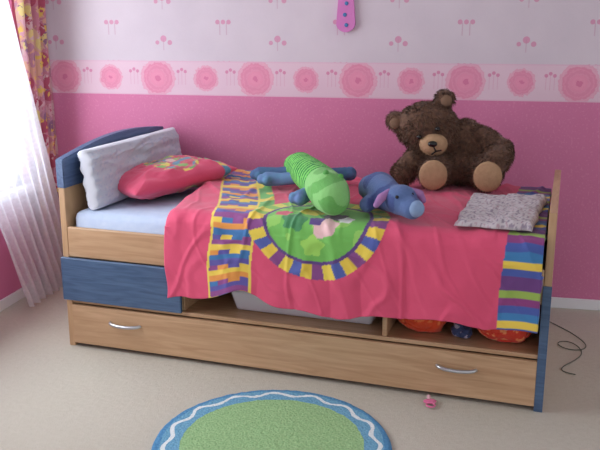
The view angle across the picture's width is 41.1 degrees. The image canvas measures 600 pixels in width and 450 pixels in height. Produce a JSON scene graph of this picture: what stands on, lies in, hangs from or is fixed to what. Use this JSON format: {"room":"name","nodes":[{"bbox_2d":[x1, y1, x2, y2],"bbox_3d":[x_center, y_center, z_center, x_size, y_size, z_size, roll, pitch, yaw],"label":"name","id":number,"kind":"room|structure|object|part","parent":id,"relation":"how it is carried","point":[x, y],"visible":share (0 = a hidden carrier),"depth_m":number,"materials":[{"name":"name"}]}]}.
{"room":"bedroom","nodes":[
{"label":"bedroom","id":0,"kind":"room"},
{"bbox_2d":[0,0,21,299],"bbox_3d":[-2.035,-0.215,1.696,0.100,2.450,5.724,3,14,11],"label":"wall","id":1,"kind":"structure","parent":0,"point":[10,283],"depth_m":4.15,"materials":[{"name":"pink paint"}]},
{"bbox_2d":[0,288,24,311],"bbox_3d":[-1.980,0.951,1.971,0.014,0.055,5.710,3,14,11],"label":"baseboard","id":2,"kind":"structure","parent":1,"relation":"attached to","point":[19,294],"depth_m":4.19,"materials":[{"name":"white paint"}]},
{"bbox_2d":[0,287,599,449],"bbox_3d":[0.759,1.147,1.510,5.780,0.100,5.824,3,14,11],"label":"floor","id":3,"kind":"structure","parent":0,"point":[56,394],"depth_m":3.18,"materials":[{"name":"beige carpet"}]},
{"bbox_2d":[151,390,391,449],"bbox_3d":[-0.098,0.762,2.794,0.836,0.019,0.836,-9,17,-32],"label":"round rug","id":4,"kind":"object","parent":3,"relation":"on","point":[259,419],"visible":1,"depth_m":2.90,"materials":[{"name":"green carpet"}]},
{"bbox_2d":[55,126,560,412],"bbox_3d":[0.070,0.080,3.656,2.088,0.923,0.970,5,15,18],"label":"bed","id":5,"kind":"object","parent":3,"relation":"on","point":[115,288],"visible":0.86,"depth_m":3.38,"materials":[{"name":"brown wood"}]},
{"bbox_3d":[-0.897,0.076,4.008,0.030,0.760,0.930,5,15,18],"label":"headboard","id":6,"kind":"part","parent":5,"relation":"part of","materials":[{"name":"brown wood"}]},
{"bbox_3d":[-0.786,0.260,3.501,0.587,0.198,0.018,5,15,18],"label":"blue drawer","id":7,"kind":"part","parent":5,"relation":"part of","materials":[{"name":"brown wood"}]},
{"bbox_3d":[-0.779,0.447,3.532,0.165,0.018,0.038,5,15,18],"label":"handle","id":8,"kind":"part","parent":5,"relation":"part of","materials":[{"name":"metal"}]},
{"bbox_2d":[76,187,198,234],"bbox_3d":[0.051,0.000,3.659,1.940,0.183,0.870,5,15,18],"label":"mattress","id":9,"kind":"object","parent":5,"relation":"on","point":[129,214],"visible":0.22,"depth_m":3.51,"materials":[{"name":"white fabric"}]},
{"bbox_2d":[77,127,181,209],"bbox_3d":[-0.797,-0.293,3.892,0.142,0.267,0.850,5,15,17],"label":"pillow","id":10,"kind":"object","parent":9,"relation":"on","point":[102,167],"visible":0.71,"depth_m":3.63,"materials":[{"name":"grey fabric"}]},
{"bbox_2d":[118,155,237,199],"bbox_3d":[-0.644,-0.233,3.833,0.370,0.161,0.598,13,19,43],"label":"pillow","id":11,"kind":"object","parent":9,"relation":"on","point":[150,180],"visible":0.87,"depth_m":3.71,"materials":[{"name":"fabric"}]},
{"bbox_2d":[164,169,551,333],"bbox_3d":[0.235,0.053,3.576,1.667,0.406,1.042,5,15,18],"label":"duvet","id":12,"kind":"object","parent":9,"relation":"on","point":[234,232],"visible":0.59,"depth_m":3.12,"materials":[{"name":"fabric"}]},
{"bbox_2d":[250,152,356,214],"bbox_3d":[0.108,-0.217,3.499,0.478,0.174,0.882,-5,15,-19],"label":"plush caterpillar","id":13,"kind":"object","parent":12,"relation":"on","point":[327,188],"visible":1,"depth_m":3.25,"materials":[{"name":"green fabric"}]},
{"bbox_2d":[358,172,425,218],"bbox_3d":[0.368,-0.131,3.190,0.266,0.137,0.477,1,14,3],"label":"plush animal","id":14,"kind":"object","parent":12,"relation":"on","point":[379,190],"visible":1,"depth_m":3.04},
{"bbox_2d":[385,88,514,193],"bbox_3d":[0.685,-0.394,3.675,0.602,0.465,0.400,2,14,9],"label":"teddy bear","id":15,"kind":"object","parent":12,"relation":"on","point":[444,149],"visible":1,"depth_m":3.61},
{"bbox_2d":[454,193,546,231],"bbox_3d":[0.806,-0.067,3.173,0.324,0.038,0.579,5,15,18],"label":"pillow","id":16,"kind":"object","parent":12,"relation":"on","point":[513,211],"visible":1,"depth_m":3.08,"materials":[{"name":"grey fabric"}]},
{"bbox_2d":[231,290,375,323],"bbox_3d":[0.065,0.289,3.531,0.670,0.125,0.430,5,15,18],"label":"storage box","id":17,"kind":"object","parent":5,"relation":"on","point":[243,300],"visible":0.12,"depth_m":3.41,"materials":[{"name":"white plastic"}]},
{"bbox_3d":[-0.065,0.150,3.248,2.024,0.137,0.020,5,15,18],"label":"rail","id":18,"kind":"part","parent":5,"relation":"part of","materials":[{"name":"brown wood"}]},
{"bbox_2d":[398,319,446,332],"bbox_3d":[0.503,0.340,3.244,0.211,0.161,0.222,5,15,18],"label":"fabric bundle","id":19,"kind":"object","parent":5,"relation":"on","point":[431,326],"visible":0.38,"depth_m":3.17,"materials":[{"name":"orange fabric"}]},
{"bbox_3d":[0.602,0.558,3.088,0.165,0.018,0.038,5,15,18],"label":"handle","id":20,"kind":"part","parent":5,"relation":"part of","materials":[{"name":"metal"}]},
{"bbox_2d":[451,323,471,337],"bbox_3d":[0.642,0.410,3.175,0.086,0.058,0.086,5,15,18],"label":"toy","id":21,"kind":"object","parent":5,"relation":"on","point":[458,330],"visible":0.75,"depth_m":3.15,"materials":[{"name":"blue fabric"}]},
{"bbox_2d":[477,328,530,342],"bbox_3d":[0.804,0.365,3.146,0.231,0.160,0.242,5,15,18],"label":"fabric bundle","id":22,"kind":"object","parent":5,"relation":"on","point":[512,336],"visible":0.21,"depth_m":3.06,"materials":[{"name":"red fabric"}]},
{"bbox_3d":[0.905,0.467,2.983,0.032,0.500,0.010,5,15,18],"label":"edge trim","id":23,"kind":"part","parent":5,"relation":"part of","materials":[{"name":"blue wood"}]},
{"bbox_3d":[0.221,0.117,4.130,2.024,0.580,0.020,5,15,18],"label":"panel","id":24,"kind":"part","parent":5,"relation":"part of","materials":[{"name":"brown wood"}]},
{"bbox_3d":[1.052,0.226,3.379,0.028,0.775,0.930,5,15,18],"label":"footboard","id":25,"kind":"part","parent":5,"relation":"part of","materials":[{"name":"brown wood"}]},
{"bbox_2d":[423,395,436,407],"bbox_3d":[0.504,0.682,3.098,0.052,0.017,0.090,-1,14,-6],"label":"pacifier","id":26,"kind":"object","parent":3,"relation":"on","point":[428,400],"visible":1,"depth_m":3.09,"materials":[{"name":"pink plastic"}]},
{"bbox_2d":[550,322,585,374],"bbox_3d":[1.228,0.540,3.699,0.172,0.006,0.722,1,14,5],"label":"cable","id":27,"kind":"object","parent":3,"relation":"on","point":[550,322],"visible":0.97,"depth_m":3.63,"materials":[{"name":"black plastic"}]},
{"bbox_2d":[45,0,599,299],"bbox_3d":[1.325,-0.773,3.921,5.780,2.450,0.100,3,14,11],"label":"wall","id":28,"kind":"structure","parent":0,"point":[242,84],"depth_m":4.12,"materials":[{"name":"pink paper"}]},
{"bbox_2d":[336,0,355,31],"bbox_3d":[0.230,-1.089,4.001,0.095,0.242,0.029,3,14,11],"label":"wall ornament","id":29,"kind":"object","parent":28,"relation":"attached to","point":[345,22],"visible":1,"depth_m":4.00,"materials":[{"name":"pink plastic"}]},
{"bbox_2d":[551,297,599,310],"bbox_3d":[1.363,0.404,4.149,5.680,0.055,0.014,3,14,11],"label":"baseboard","id":30,"kind":"structure","parent":28,"relation":"attached to","point":[556,302],"depth_m":4.13,"materials":[{"name":"white paint"}]},
{"bbox_3d":[-1.554,-1.612,2.968,0.140,0.040,2.400,3,14,11],"label":"rail","id":31,"kind":"object","parent":28,"relation":"attached to","visible":0},
{"bbox_2d":[0,0,63,306],"bbox_3d":[-1.440,-0.599,3.594,0.055,2.230,1.550,3,14,11],"label":"sheer curtain","id":32,"kind":"object","parent":31,"relation":"hanging from","point":[30,218],"visible":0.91,"depth_m":4.00,"materials":[{"name":"white fabric"}]},
{"bbox_2d":[14,0,58,196],"bbox_3d":[-1.389,-0.759,4.211,0.064,2.220,0.341,3,14,11],"label":"curtain","id":33,"kind":"object","parent":31,"relation":"hanging from","point":[30,14],"visible":0.51,"depth_m":4.23,"materials":[{"name":"multicoloured fabric"}]}
]}

